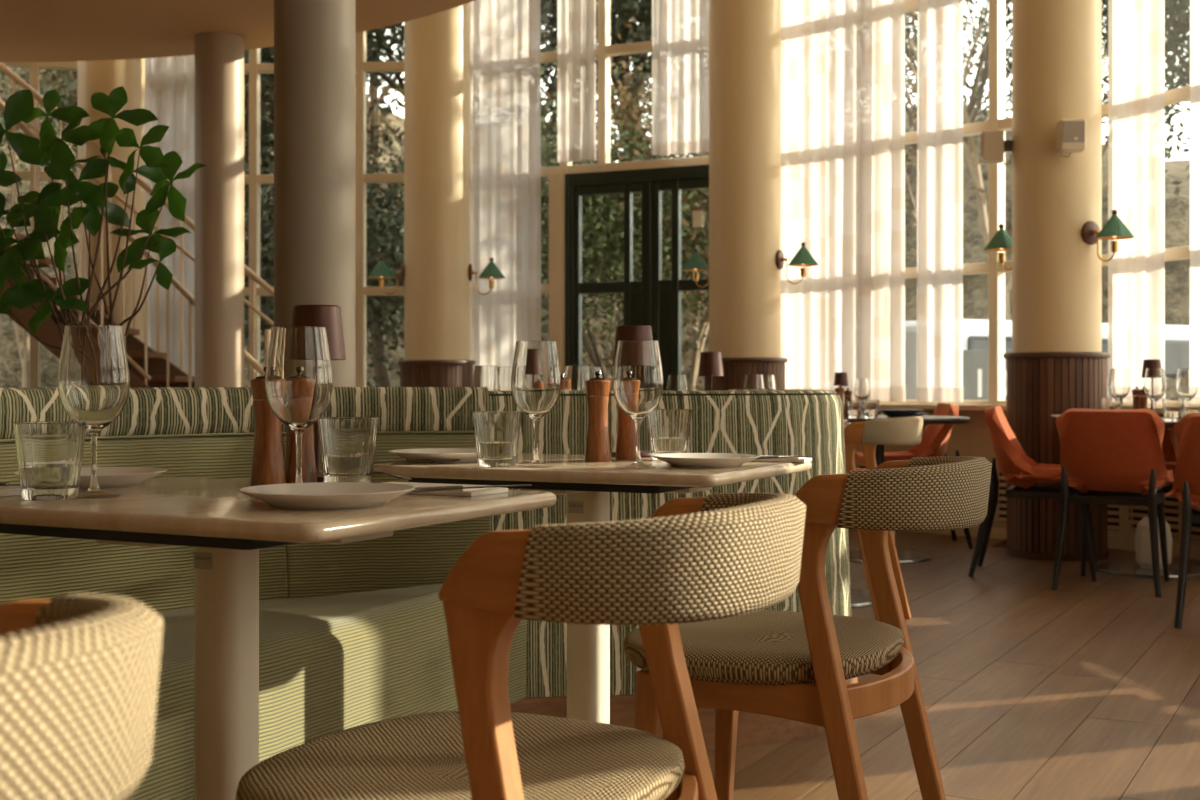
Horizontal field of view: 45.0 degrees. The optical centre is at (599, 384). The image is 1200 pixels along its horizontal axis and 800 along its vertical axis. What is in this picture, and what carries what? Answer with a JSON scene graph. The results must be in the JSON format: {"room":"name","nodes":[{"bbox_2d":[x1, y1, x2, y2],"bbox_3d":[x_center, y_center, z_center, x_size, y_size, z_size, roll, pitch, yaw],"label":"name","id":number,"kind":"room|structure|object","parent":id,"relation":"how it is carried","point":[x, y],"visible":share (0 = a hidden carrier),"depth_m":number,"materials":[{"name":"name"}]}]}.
{"room":"restaurant dining room","nodes":[
{"label":"restaurant dining room","id":0,"kind":"room"},
{"bbox_2d":[0,0,474,61],"bbox_3d":[-4.000,-2.320,5.500,8.500,0.350,8.500,0,0,0],"label":"ceiling","id":1,"kind":"structure","parent":0,"point":[30,30],"depth_m":8.65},
{"bbox_2d":[706,529,1199,799],"bbox_3d":[-2.580,0.965,4.344,14.400,0.120,15.205,0,0,0],"label":"floor","id":2,"kind":"structure","parent":0,"point":[1084,689],"depth_m":4.23,"materials":[{"name":"brown wood"}]},
{"bbox_2d":[0,593,163,799],"bbox_3d":[-0.540,0.512,0.759,0.587,0.786,0.524,0,0,27],"label":"dining chair","id":3,"kind":"object","parent":2,"relation":"on","point":[79,672],"visible":1,"depth_m":0.71,"materials":[{"name":"fabric"}]},
{"bbox_2d":[0,86,205,349],"bbox_3d":[-1.486,0.031,4.048,0.799,1.747,0.408,0,0,0],"label":"potted plant","id":4,"kind":"object","parent":2,"relation":"on","point":[45,206],"visible":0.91,"depth_m":4.03,"materials":[{"name":"green plant"}]},
{"bbox_2d":[77,58,144,342],"bbox_3d":[-3.450,-1.597,10.240,0.541,5.005,0.541,0,0,-3],"label":"column","id":5,"kind":"structure","parent":2,"relation":"on","point":[103,76],"depth_m":10.06,"materials":[{"name":"beige paint"}]},
{"bbox_2d":[0,62,273,386],"bbox_3d":[-3.173,-0.751,9.685,2.712,3.371,0.580,0,0,0],"label":"staircase","id":6,"kind":"structure","parent":2,"relation":"on","point":[148,367],"depth_m":9.45,"materials":[{"name":"brown wood"}]},
{"bbox_2d":[195,32,243,386],"bbox_3d":[-2.377,-0.631,9.060,0.300,3.072,0.300,0,0,0],"label":"column","id":7,"kind":"structure","parent":2,"relation":"on","point":[219,56],"depth_m":8.93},
{"bbox_2d":[0,477,556,799],"bbox_3d":[-0.537,0.532,2.087,0.780,0.745,0.585,0,0,27],"label":"dining table","id":8,"kind":"object","parent":2,"relation":"on","point":[226,527],"visible":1,"depth_m":2.04,"materials":[{"name":"stone"}]},
{"bbox_2d":[13,421,86,500],"bbox_3d":[-0.767,0.106,2.021,0.097,0.107,0.097,0,0,0],"label":"water tumbler","id":9,"kind":"object","parent":8,"relation":"on","point":[49,453],"visible":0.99,"depth_m":1.99,"materials":[{"name":"clear glass"}]},
{"bbox_2d":[14,467,166,487],"bbox_3d":[-0.806,0.149,2.302,0.230,0.022,0.230,0,0,0],"label":"dinner plate","id":10,"kind":"object","parent":8,"relation":"on","point":[107,477],"visible":0.66,"depth_m":2.26,"materials":[{"name":"ceramic"}]},
{"bbox_2d":[58,325,129,498],"bbox_3d":[-0.718,0.038,2.057,0.097,0.242,0.097,0,0,0],"label":"wine glass","id":11,"kind":"object","parent":8,"relation":"on","point":[94,378],"visible":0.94,"depth_m":2.02,"materials":[{"name":"clear"}]},
{"bbox_2d":[58,325,129,434],"bbox_3d":[-0.718,-0.005,2.057,0.097,0.156,0.097,0,0,0],"label":"bowl","id":12,"kind":"object","parent":11,"relation":"on","point":[94,378],"depth_m":2.02,"materials":[{"name":"clear glass"}]},
{"bbox_2d":[250,367,285,485],"bbox_3d":[-0.519,0.066,2.268,0.054,0.188,0.054,0,0,-23],"label":"pepper mill","id":13,"kind":"object","parent":8,"relation":"on","point":[267,468],"visible":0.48,"depth_m":2.25,"materials":[{"name":"brown wood"}]},
{"bbox_2d":[265,326,332,482],"bbox_3d":[-0.439,0.038,2.113,0.097,0.242,0.097,0,0,0],"label":"wine glass","id":14,"kind":"object","parent":8,"relation":"on","point":[298,375],"visible":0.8,"depth_m":2.08,"materials":[{"name":"clear"}]},
{"bbox_2d":[265,326,332,433],"bbox_3d":[-0.439,-0.005,2.113,0.097,0.156,0.097,0,0,0],"label":"bowl","id":15,"kind":"object","parent":14,"relation":"on","point":[298,375],"depth_m":2.08,"materials":[{"name":"clear glass"}]},
{"bbox_2d":[284,424,316,483],"bbox_3d":[-0.481,0.066,2.325,0.054,0.188,0.054,0,0,-19],"label":"pepper mill","id":16,"kind":"object","parent":8,"relation":"on","point":[309,475],"visible":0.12,"depth_m":2.31,"materials":[{"name":"brown wood"}]},
{"bbox_2d":[291,305,345,482],"bbox_3d":[-0.465,0.015,2.384,0.100,0.289,0.100,0,0,0],"label":"table lamp","id":17,"kind":"object","parent":8,"relation":"on","point":[328,316],"visible":0.52,"depth_m":2.35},
{"bbox_2d":[239,482,414,509],"bbox_3d":[-0.360,0.149,1.921,0.230,0.022,0.230,0,0,0],"label":"dinner plate","id":18,"kind":"object","parent":8,"relation":"on","point":[320,495],"visible":1,"depth_m":1.87,"materials":[{"name":"ceramic"}]},
{"bbox_2d":[317,417,378,482],"bbox_3d":[-0.400,0.106,2.302,0.097,0.107,0.097,0,0,0],"label":"water tumbler","id":19,"kind":"object","parent":8,"relation":"on","point":[347,444],"visible":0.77,"depth_m":2.27,"materials":[{"name":"clear glass"}]},
{"bbox_2d":[383,482,507,496],"bbox_3d":[-0.252,0.155,2.152,0.210,0.010,0.102,0,0,27],"label":"napkin","id":20,"kind":"object","parent":8,"relation":"on","point":[471,492],"visible":0.39,"depth_m":2.11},
{"bbox_2d":[274,0,355,386],"bbox_3d":[-1.061,-0.623,5.400,0.298,3.055,0.298,0,0,0],"label":"column","id":21,"kind":"structure","parent":2,"relation":"on","point":[315,40],"depth_m":5.27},
{"bbox_2d":[0,387,858,799],"bbox_3d":[-0.882,0.456,2.633,1.207,0.898,5.051,0,0,33],"label":"banquette","id":22,"kind":"object","parent":2,"relation":"on","point":[352,634],"visible":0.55,"depth_m":3.28,"materials":[{"name":"fabric"}]},
{"bbox_2d":[0,435,287,611],"bbox_3d":[-1.048,0.310,3.049,0.150,0.389,0.910,0,0,43],"label":"cushion","id":23,"kind":"object","parent":22,"relation":"on","point":[161,577],"depth_m":3.11,"materials":[{"name":"fabric"}]},
{"bbox_2d":[282,433,490,597],"bbox_3d":[-0.500,0.310,3.412,0.489,0.389,0.117,0,0,-14],"label":"cushion","id":24,"kind":"object","parent":22,"relation":"on","point":[418,558],"depth_m":3.38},
{"bbox_2d":[398,3,475,386],"bbox_3d":[-1.137,-1.597,10.110,0.541,5.005,0.541,0,0,-14],"label":"column","id":25,"kind":"structure","parent":2,"relation":"on","point":[436,46],"depth_m":9.91,"materials":[{"name":"beige paint"}]},
{"bbox_2d":[368,257,404,293],"bbox_3d":[-1.484,-0.754,10.073,0.258,0.262,0.194,0,0,-6],"label":"wall lamp","id":26,"kind":"object","parent":25,"relation":"attached to","point":[381,271],"visible":0.99,"depth_m":10.04,"materials":[{"name":"green metal"}]},
{"bbox_2d":[468,257,504,294],"bbox_3d":[-0.788,-0.754,10.122,0.258,0.262,0.194,0,0,-2],"label":"wall lamp","id":27,"kind":"object","parent":25,"relation":"attached to","point":[491,271],"visible":1,"depth_m":10.09,"materials":[{"name":"green metal"}]},
{"bbox_2d":[236,493,805,799],"bbox_3d":[-0.077,0.512,1.580,0.587,0.786,0.524,0,0,26],"label":"dining chair","id":28,"kind":"object","parent":2,"relation":"on","point":[714,556],"visible":1,"depth_m":1.40,"materials":[{"name":"fabric"}]},
{"bbox_2d":[372,453,811,723],"bbox_3d":[-0.024,0.532,2.977,0.780,0.745,0.585,0,0,26],"label":"dining table","id":29,"kind":"object","parent":2,"relation":"on","point":[587,485],"visible":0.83,"depth_m":2.84,"materials":[{"name":"stone"}]},
{"bbox_2d":[388,448,477,462],"bbox_3d":[-0.323,0.149,3.001,0.230,0.022,0.230,0,0,0],"label":"dinner plate","id":30,"kind":"object","parent":29,"relation":"on","point":[467,455],"visible":0.77,"depth_m":2.93,"materials":[{"name":"ceramic"}]},
{"bbox_2d":[472,411,521,466],"bbox_3d":[-0.200,0.106,2.819,0.097,0.107,0.097,0,0,0],"label":"water tumbler","id":31,"kind":"object","parent":29,"relation":"on","point":[496,432],"visible":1,"depth_m":2.78,"materials":[{"name":"clear glass"}]},
{"bbox_2d":[511,341,560,467],"bbox_3d":[-0.124,0.038,2.802,0.097,0.242,0.097,0,0,0],"label":"wine glass","id":32,"kind":"object","parent":29,"relation":"on","point":[535,377],"visible":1,"depth_m":2.77,"materials":[{"name":"clear"}]},
{"bbox_2d":[511,341,560,421],"bbox_3d":[-0.124,-0.005,2.802,0.097,0.156,0.097,0,0,0],"label":"bowl","id":33,"kind":"object","parent":32,"relation":"on","point":[535,377],"depth_m":2.77,"materials":[{"name":"clear glass"}]},
{"bbox_2d":[585,371,610,461],"bbox_3d":[-0.004,0.066,3.021,0.054,0.188,0.054,0,0,-11],"label":"pepper mill","id":34,"kind":"object","parent":29,"relation":"on","point":[597,388],"visible":1,"depth_m":3.00,"materials":[{"name":"brown wood"}]},
{"bbox_2d":[615,406,640,459],"bbox_3d":[0.059,0.066,3.081,0.054,0.188,0.054,0,0,33],"label":"pepper mill","id":35,"kind":"object","parent":29,"relation":"on","point":[626,434],"visible":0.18,"depth_m":3.06,"materials":[{"name":"brown wood"}]},
{"bbox_2d":[611,325,652,457],"bbox_3d":[0.075,0.015,3.209,0.100,0.289,0.100,0,0,0],"label":"table lamp","id":36,"kind":"object","parent":29,"relation":"on","point":[623,332],"visible":0.45,"depth_m":3.18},
{"bbox_2d":[613,340,662,468],"bbox_3d":[0.073,0.038,2.768,0.097,0.242,0.097,0,0,0],"label":"wine glass","id":37,"kind":"object","parent":29,"relation":"on","point":[637,374],"visible":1,"depth_m":2.73,"materials":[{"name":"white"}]},
{"bbox_2d":[613,340,662,421],"bbox_3d":[0.073,-0.005,2.768,0.097,0.156,0.097,0,0,0],"label":"bowl","id":38,"kind":"object","parent":37,"relation":"on","point":[637,374],"depth_m":2.73,"materials":[{"name":"clear glass"}]},
{"bbox_2d":[647,409,691,460],"bbox_3d":[0.146,0.106,3.061,0.097,0.107,0.097,0,0,0],"label":"water tumbler","id":39,"kind":"object","parent":29,"relation":"on","point":[668,429],"visible":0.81,"depth_m":3.02,"materials":[{"name":"clear glass"}]},
{"bbox_2d":[652,453,759,467],"bbox_3d":[0.207,0.150,2.836,0.212,0.021,0.212,0,0,0],"label":"dinner plate","id":40,"kind":"object","parent":29,"relation":"on","point":[687,460],"visible":1,"depth_m":2.78,"materials":[{"name":"ceramic"}]},
{"bbox_2d":[705,0,787,389],"bbox_3d":[0.917,-1.597,9.180,0.541,5.005,0.541,0,0,-3],"label":"column","id":41,"kind":"structure","parent":2,"relation":"on","point":[744,35],"depth_m":8.98,"materials":[{"name":"beige paint"}]},
{"bbox_2d":[681,248,708,287],"bbox_3d":[0.646,-0.754,9.400,0.258,0.262,0.194,0,0,39],"label":"wall lamp","id":42,"kind":"object","parent":41,"relation":"attached to","point":[695,262],"visible":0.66,"depth_m":9.38,"materials":[{"name":"green metal"}]},
{"bbox_2d":[776,242,818,283],"bbox_3d":[1.236,-0.754,9.038,0.258,0.262,0.194,0,0,24],"label":"wall lamp","id":43,"kind":"object","parent":41,"relation":"attached to","point":[803,257],"visible":1,"depth_m":9.01,"materials":[{"name":"green metal"}]},
{"bbox_2d":[623,456,991,799],"bbox_3d":[0.347,0.512,2.416,0.587,0.786,0.524,0,0,24],"label":"dining chair","id":44,"kind":"object","parent":2,"relation":"on","point":[796,666],"visible":0.91,"depth_m":2.23,"materials":[{"name":"fabric"}]},
{"bbox_2d":[844,422,871,607],"bbox_3d":[0.920,0.537,6.120,0.760,0.735,0.760,0,0,0],"label":"round table","id":45,"kind":"object","parent":2,"relation":"on","point":[859,598],"visible":0.03,"depth_m":6.02,"materials":[{"name":"metal"}]},
{"bbox_2d":[844,416,922,620],"bbox_3d":[0.912,0.512,5.445,0.587,0.786,0.524,0,0,21],"label":"dining chair","id":46,"kind":"object","parent":2,"relation":"on","point":[870,434],"visible":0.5,"depth_m":5.21,"materials":[{"name":"fabric"}]},
{"bbox_2d":[844,415,969,563],"bbox_3d":[1.460,0.537,7.580,0.920,0.735,0.920,0,0,0],"label":"round table","id":47,"kind":"object","parent":2,"relation":"on","point":[904,556],"visible":0.35,"depth_m":7.41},
{"bbox_2d":[855,403,973,548],"bbox_3d":[1.763,0.507,8.178,0.587,0.801,0.524,0,0,2],"label":"upholstered chair","id":48,"kind":"object","parent":2,"relation":"on","point":[935,437],"visible":0.47,"depth_m":8.03,"materials":[{"name":"orange fabric"}]},
{"bbox_2d":[968,406,1098,581],"bbox_3d":[2.080,0.507,6.918,0.587,0.801,0.524,0,0,20],"label":"upholstered chair","id":49,"kind":"object","parent":2,"relation":"on","point":[1021,471],"visible":0.78,"depth_m":6.79,"materials":[{"name":"orange fabric"}]},
{"bbox_2d":[1007,468,1060,478],"bbox_3d":[2.149,0.427,6.893,0.400,0.046,0.400,0,0,20],"label":"seat cushion","id":50,"kind":"object","parent":49,"relation":"on","point":[1034,473],"depth_m":6.71,"materials":[{"name":"orange fabric"}]},
{"bbox_2d":[1003,0,1110,560],"bbox_3d":[2.415,-1.597,7.670,0.541,5.005,0.541,0,0,-20],"label":"column","id":51,"kind":"structure","parent":2,"relation":"on","point":[1057,363],"depth_m":7.47,"materials":[{"name":"paint"}]},
{"bbox_2d":[981,130,1011,164],"bbox_3d":[2.115,-1.255,7.739,0.163,0.178,0.150,0,0,13],"label":"loudspeaker","id":52,"kind":"object","parent":51,"relation":"attached to","point":[994,146],"visible":1,"depth_m":7.67,"materials":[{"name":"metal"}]},
{"bbox_2d":[983,224,1011,269],"bbox_3d":[2.230,-0.754,7.966,0.194,0.262,0.258,0,0,-32],"label":"wall lamp","id":53,"kind":"object","parent":51,"relation":"attached to","point":[1001,241],"visible":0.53,"depth_m":7.96,"materials":[{"name":"green metal"}]},
{"bbox_2d":[1056,119,1085,157],"bbox_3d":[2.388,-1.246,7.364,0.125,0.178,0.163,0,0,5],"label":"loudspeaker","id":54,"kind":"object","parent":51,"relation":"attached to","point":[1070,133],"visible":1,"depth_m":7.29,"materials":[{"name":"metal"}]},
{"bbox_2d":[1063,121,1084,141],"bbox_3d":[2.382,-1.269,7.288,0.107,0.105,0.006,0,0,5],"label":"grille","id":55,"kind":"object","parent":54,"relation":"attached to","point":[1073,131],"depth_m":7.28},
{"bbox_2d":[1081,209,1134,261],"bbox_3d":[2.590,-0.754,7.368,0.194,0.262,0.258,0,0,-30],"label":"wall lamp","id":56,"kind":"object","parent":51,"relation":"attached to","point":[1114,229],"visible":1,"depth_m":7.33,"materials":[{"name":"green metal"}]},
{"bbox_2d":[1051,408,1173,596],"bbox_3d":[2.315,0.507,6.513,0.524,0.801,0.587,0,0,28],"label":"upholstered chair","id":57,"kind":"object","parent":2,"relation":"on","point":[1115,454],"visible":0.98,"depth_m":6.36,"materials":[{"name":"orange fabric"}]},
{"bbox_2d":[1069,478,1158,485],"bbox_3d":[2.349,0.427,6.578,0.400,0.046,0.400,0,0,28],"label":"seat cushion","id":58,"kind":"object","parent":57,"relation":"on","point":[1072,481],"depth_m":6.39,"materials":[{"name":"orange fabric"}]},
{"bbox_2d":[1098,417,1199,578],"bbox_3d":[2.680,0.537,7.020,0.880,0.735,0.880,0,0,0],"label":"round table","id":59,"kind":"object","parent":2,"relation":"on","point":[1142,567],"visible":0.26,"depth_m":6.96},
{"bbox_2d":[1108,368,1129,398],"bbox_3d":[2.416,0.048,6.750,0.097,0.242,0.097,0,0,0],"label":"wine glass","id":60,"kind":"object","parent":59,"relation":"on","point":[1118,382],"visible":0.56,"depth_m":6.71,"materials":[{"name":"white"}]},
{"bbox_2d":[1144,368,1165,412],"bbox_3d":[2.534,0.048,6.620,0.097,0.242,0.097,0,0,0],"label":"wine glass","id":61,"kind":"object","parent":59,"relation":"on","point":[1154,380],"visible":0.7,"depth_m":6.58,"materials":[{"name":"white"}]},
{"bbox_2d":[1162,398,1183,421],"bbox_3d":[2.600,0.117,6.580,0.097,0.107,0.097,0,0,0],"label":"water tumbler","id":62,"kind":"object","parent":59,"relation":"on","point":[1172,407],"visible":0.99,"depth_m":6.54,"materials":[{"name":"clear glass"}]},
{"bbox_2d":[1176,368,1197,414],"bbox_3d":[2.712,0.048,6.700,0.097,0.242,0.097,0,0,0],"label":"wine glass","id":63,"kind":"object","parent":59,"relation":"on","point":[1186,380],"visible":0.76,"depth_m":6.67,"materials":[{"name":"white"}]},
{"bbox_2d":[1157,414,1176,492],"bbox_3d":[3.085,0.507,7.467,0.524,0.801,0.587,0,0,28],"label":"upholstered chair","id":64,"kind":"object","parent":2,"relation":"on","point":[1170,459],"visible":0.12,"depth_m":7.61,"materials":[{"name":"orange fabric"}]},
{"bbox_2d":[1163,413,1199,627],"bbox_3d":[2.442,0.507,5.570,0.524,0.801,0.587,0,0,20],"label":"upholstered chair","id":65,"kind":"object","parent":2,"relation":"on","point":[1186,484],"visible":1,"depth_m":5.45,"materials":[{"name":"orange fabric"}]},
{"bbox_3d":[0.280,0.538,5.620,0.800,0.735,0.800,0,0,0],"label":"round table","id":66,"kind":"object","parent":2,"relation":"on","visible":0},
{"bbox_2d":[698,352,723,389],"bbox_3d":[0.410,0.025,5.350,0.100,0.289,0.100,0,0,0],"label":"table lamp","id":67,"kind":"object","parent":66,"relation":"on","point":[710,364],"visible":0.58,"depth_m":5.31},
{"bbox_3d":[-0.300,0.538,4.920,0.840,0.735,0.840,0,0,0],"label":"round table","id":68,"kind":"object","parent":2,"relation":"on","visible":0},
{"bbox_2d":[472,365,499,390],"bbox_3d":[-0.373,0.054,4.750,0.092,0.230,0.092,0,0,0],"label":"wine glass","id":69,"kind":"object","parent":68,"relation":"on","point":[487,376],"visible":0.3,"depth_m":4.71,"materials":[{"name":"clear"}]},
{"bbox_2d":[563,366,589,390],"bbox_3d":[-0.076,0.054,4.780,0.092,0.230,0.092,0,0,0],"label":"wine glass","id":70,"kind":"object","parent":68,"relation":"on","point":[575,377],"visible":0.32,"depth_m":4.74,"materials":[{"name":"clear"}]},
{"bbox_2d":[843,403,1127,549],"bbox_3d":[2.034,0.522,8.776,0.240,0.805,2.415,0,0,-45],"label":"wall","id":71,"kind":"structure","parent":0,"point":[973,438],"depth_m":8.56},
{"bbox_2d":[469,0,708,376],"bbox_3d":[0.120,-1.600,10.135,2.465,5.010,0.130,0,0,25],"label":"window","id":72,"kind":"structure","parent":71,"relation":"in","point":[555,288],"depth_m":10.25,"materials":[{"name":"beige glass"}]},
{"bbox_2d":[565,165,708,390],"bbox_3d":[0.336,-0.290,10.015,1.272,2.390,0.139,0,0,24],"label":"door","id":73,"kind":"structure","parent":72,"relation":"attached to","point":[655,302],"depth_m":10.02,"materials":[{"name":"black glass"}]},
{"bbox_2d":[843,0,1107,404],"bbox_3d":[2.048,-1.975,8.790,0.090,4.260,2.465,0,0,-45],"label":"window","id":74,"kind":"structure","parent":71,"relation":"in","point":[997,120],"depth_m":8.48,"materials":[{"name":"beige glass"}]},
{"bbox_2d":[855,462,1124,530],"bbox_3d":[2.038,0.650,8.779,1.709,0.310,1.727,0,0,0],"label":"air vent","id":75,"kind":"object","parent":71,"relation":"in","point":[1115,513],"depth_m":8.45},
{"bbox_2d":[1125,407,1199,559],"bbox_3d":[3.355,0.522,6.839,0.240,0.805,2.415,0,0,-24],"label":"wall","id":76,"kind":"structure","parent":0,"point":[1134,515],"depth_m":7.63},
{"bbox_2d":[1125,481,1199,539],"bbox_3d":[2.520,0.650,7.689,2.672,0.310,3.908,0,0,0],"label":"air vent","id":77,"kind":"object","parent":76,"relation":"in","point":[1172,506],"depth_m":7.65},
{"bbox_2d":[1147,85,1189,406],"bbox_3d":[3.373,-1.975,6.848,0.090,4.260,2.465,0,0,-24],"label":"window","id":78,"kind":"structure","parent":76,"relation":"in","point":[1182,94],"depth_m":7.57,"materials":[{"name":"beige wood"}]},
{"bbox_3d":[-2.580,-4.195,4.210,14.400,0.200,14.400,0,0,0],"label":"ceiling","id":79,"kind":"structure","parent":0,"visible":0},
{"bbox_2d":[145,55,194,375],"bbox_3d":[-3.150,-1.974,10.638,0.424,4.157,0.098,0,0,0],"label":"sheer curtain","id":80,"kind":"object","parent":79,"relation":"hanging from","point":[169,81],"visible":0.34,"depth_m":10.63,"materials":[{"name":"white fabric"}]},
{"bbox_2d":[470,0,540,367],"bbox_3d":[-0.680,-1.974,10.340,0.563,4.157,0.065,0,0,24],"label":"sheer curtain","id":81,"kind":"object","parent":79,"relation":"hanging from","point":[505,34],"visible":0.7,"depth_m":10.34,"materials":[{"name":"white fabric"}]},
{"bbox_2d":[557,0,595,162],"bbox_3d":[-0.163,-2.804,10.124,0.293,2.497,0.081,0,0,29],"label":"sheer curtain","id":82,"kind":"object","parent":79,"relation":"hanging from","point":[576,19],"visible":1,"depth_m":10.11,"materials":[{"name":"white fabric"}]},
{"bbox_2d":[652,0,708,155],"bbox_3d":[0.630,-2.804,9.768,0.574,2.497,0.078,0,0,22],"label":"sheer curtain","id":83,"kind":"object","parent":79,"relation":"hanging from","point":[680,28],"visible":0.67,"depth_m":9.79,"materials":[{"name":"white fabric"}]},
{"bbox_2d":[781,0,904,400],"bbox_3d":[1.451,-1.974,9.201,0.103,4.157,1.151,0,0,-44],"label":"sheer curtain","id":84,"kind":"object","parent":79,"relation":"hanging from","point":[843,61],"visible":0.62,"depth_m":9.10,"materials":[{"name":"white fabric"}]},
{"bbox_2d":[917,0,962,401],"bbox_3d":[2.017,-1.974,8.606,0.082,4.157,0.302,0,0,-40],"label":"sheer curtain","id":85,"kind":"object","parent":79,"relation":"hanging from","point":[940,22],"visible":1,"depth_m":8.61,"materials":[{"name":"white fabric"}]},
{"bbox_2d":[1108,0,1164,403],"bbox_3d":[2.836,-1.974,7.699,0.088,4.157,0.407,0,0,-24],"label":"sheer curtain","id":86,"kind":"object","parent":79,"relation":"hanging from","point":[1136,28],"visible":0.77,"depth_m":7.67,"materials":[{"name":"white fabric"}]},
{"bbox_2d":[1190,0,1199,397],"bbox_3d":[3.187,-1.974,6.897,0.090,4.157,1.014,0,0,-27],"label":"sheer curtain","id":87,"kind":"object","parent":79,"relation":"hanging from","point":[1194,4],"visible":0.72,"depth_m":7.31,"materials":[{"name":"white fabric"}]},
{"bbox_3d":[-2.161,0.522,10.688,2.400,0.805,0.393,0,0,0],"label":"wall","id":88,"kind":"structure","parent":0,"visible":0},
{"bbox_2d":[244,7,470,386],"bbox_3d":[-2.160,-1.975,10.708,2.465,4.260,0.090,0,0,4],"label":"window","id":89,"kind":"structure","parent":88,"relation":"in","point":[254,68],"depth_m":10.64,"materials":[{"name":"beige wood"}]},
{"bbox_3d":[-4.490,0.522,10.415,2.353,0.805,0.930,0,0,0],"label":"wall","id":90,"kind":"structure","parent":0,"visible":0},
{"bbox_2d":[2,61,76,387],"bbox_3d":[-4.495,-1.975,10.433,2.465,4.260,0.090,0,0,-17],"label":"window","id":91,"kind":"structure","parent":90,"relation":"in","point":[34,67],"depth_m":10.51,"materials":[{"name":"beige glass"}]},
{"label":"outside","id":92,"kind":"structure","parent":0,"visible":0},
{"label":"ground","id":93,"kind":"structure","parent":92,"visible":0},
{"bbox_2d":[0,67,76,387],"bbox_3d":[-6.462,-1.991,14.135,6.198,5.999,5.318,0,0,39],"label":"tree","id":94,"kind":"object","parent":93,"relation":"on","point":[23,342],"visible":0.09,"depth_m":14.45,"materials":[{"name":"green plant"}]},
{"bbox_2d":[67,78,604,386],"bbox_3d":[-2.956,-0.919,13.764,6.694,4.466,4.116,0,0,38],"label":"tree","id":95,"kind":"object","parent":93,"relation":"on","point":[390,305],"visible":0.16,"depth_m":12.99,"materials":[{"name":"green plant"}]},
{"bbox_2d":[366,34,708,390],"bbox_3d":[-0.035,-1.056,14.000,5.368,4.528,4.961,0,0,15],"label":"tree","id":96,"kind":"object","parent":93,"relation":"on","point":[602,209],"visible":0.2,"depth_m":13.52,"materials":[{"name":"green plant"}]},
{"bbox_2d":[610,0,1177,203],"bbox_3d":[4.027,-3.007,21.326,9.210,8.666,5.248,0,0,-7],"label":"bare tree","id":97,"kind":"object","parent":93,"relation":"on","point":[913,176],"visible":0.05,"depth_m":20.71,"materials":[{"name":"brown plant"}]},
{"bbox_2d":[905,0,1011,245],"bbox_3d":[4.907,-3.472,18.741,5.642,9.583,6.742,0,0,-42],"label":"bare tree","id":98,"kind":"object","parent":93,"relation":"on","point":[983,60],"visible":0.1,"depth_m":18.32,"materials":[{"name":"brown plant"}]},
{"bbox_2d":[963,350,1011,399],"bbox_3d":[3.229,0.370,12.011,0.750,1.310,0.077,0,0,8],"label":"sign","id":99,"kind":"object","parent":93,"relation":"on","point":[975,362],"visible":0.12,"depth_m":11.99,"materials":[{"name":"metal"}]},
{"bbox_2d":[905,0,1189,319],"bbox_3d":[4.883,-2.762,16.588,7.996,8.152,7.100,0,0,-13],"label":"bare tree","id":100,"kind":"object","parent":93,"relation":"on","point":[975,168],"visible":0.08,"depth_m":16.46,"materials":[{"name":"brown plant"}]},
{"bbox_2d":[905,319,1189,399],"bbox_3d":[4.846,0.188,15.991,4.200,1.675,1.860,0,0,-28],"label":"van","id":101,"kind":"object","parent":93,"relation":"on","point":[975,331],"visible":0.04,"depth_m":14.74,"materials":[{"name":"white metal"}]},
{"bbox_2d":[1005,0,1189,217],"bbox_3d":[7.013,-3.124,14.596,5.951,8.880,5.463,0,0,-10],"label":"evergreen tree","id":102,"kind":"object","parent":93,"relation":"on","point":[1175,9],"visible":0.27,"depth_m":14.26,"materials":[{"name":"green plant"}]},
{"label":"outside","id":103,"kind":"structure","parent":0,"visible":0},
{"bbox_2d":[0,67,1189,397],"bbox_3d":[-4.140,-4.343,27.335,66.161,10.996,33.750,0,0,0],"label":"hillside","id":104,"kind":"structure","parent":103,"point":[1177,207],"depth_m":18.69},
{"bbox_2d":[0,22,403,384],"bbox_3d":[-4.224,-2.476,14.668,7.124,6.580,5.319,0,0,44],"label":"evergreen tree","id":105,"kind":"object","parent":104,"relation":"on","point":[266,80],"visible":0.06,"depth_m":14.13,"materials":[{"name":"green plant"}]},
{"bbox_2d":[261,28,402,386],"bbox_3d":[-3.087,-4.204,18.312,9.086,8.856,6.828,0,0,-21],"label":"bare tree","id":106,"kind":"object","parent":104,"relation":"on","point":[381,371],"visible":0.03,"depth_m":17.28,"materials":[{"name":"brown plant"}]},
{"bbox_2d":[268,32,403,260],"bbox_3d":[-3.348,-3.603,18.851,4.655,4.829,4.241,0,0,-13],"label":"tree","id":107,"kind":"object","parent":104,"relation":"on","point":[383,81],"visible":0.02,"depth_m":18.54,"materials":[{"name":"green plant"}]},
{"bbox_2d":[262,33,651,229],"bbox_3d":[-1.444,-3.157,17.390,6.296,4.332,4.896,0,0,0],"label":"tree","id":108,"kind":"object","parent":104,"relation":"on","point":[370,105],"visible":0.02,"depth_m":17.22,"materials":[{"name":"green plant"}]},
{"bbox_2d":[366,0,651,156],"bbox_3d":[-1.576,-3.428,15.630,9.617,7.700,6.920,0,0,15],"label":"evergreen tree","id":109,"kind":"object","parent":104,"relation":"on","point":[548,8],"visible":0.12,"depth_m":15.12,"materials":[{"name":"green plant"}]},
{"bbox_2d":[399,0,651,156],"bbox_3d":[0.295,-4.367,16.397,7.304,9.393,8.850,0,0,4],"label":"tree","id":110,"kind":"object","parent":104,"relation":"on","point":[638,86],"visible":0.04,"depth_m":16.10,"materials":[{"name":"green plant"}]},
{"bbox_2d":[541,19,1011,389],"bbox_3d":[1.302,-1.287,14.685,5.763,5.006,5.470,0,0,17],"label":"tree","id":111,"kind":"object","parent":104,"relation":"on","point":[704,327],"visible":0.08,"depth_m":14.21,"materials":[{"name":"green plant"}]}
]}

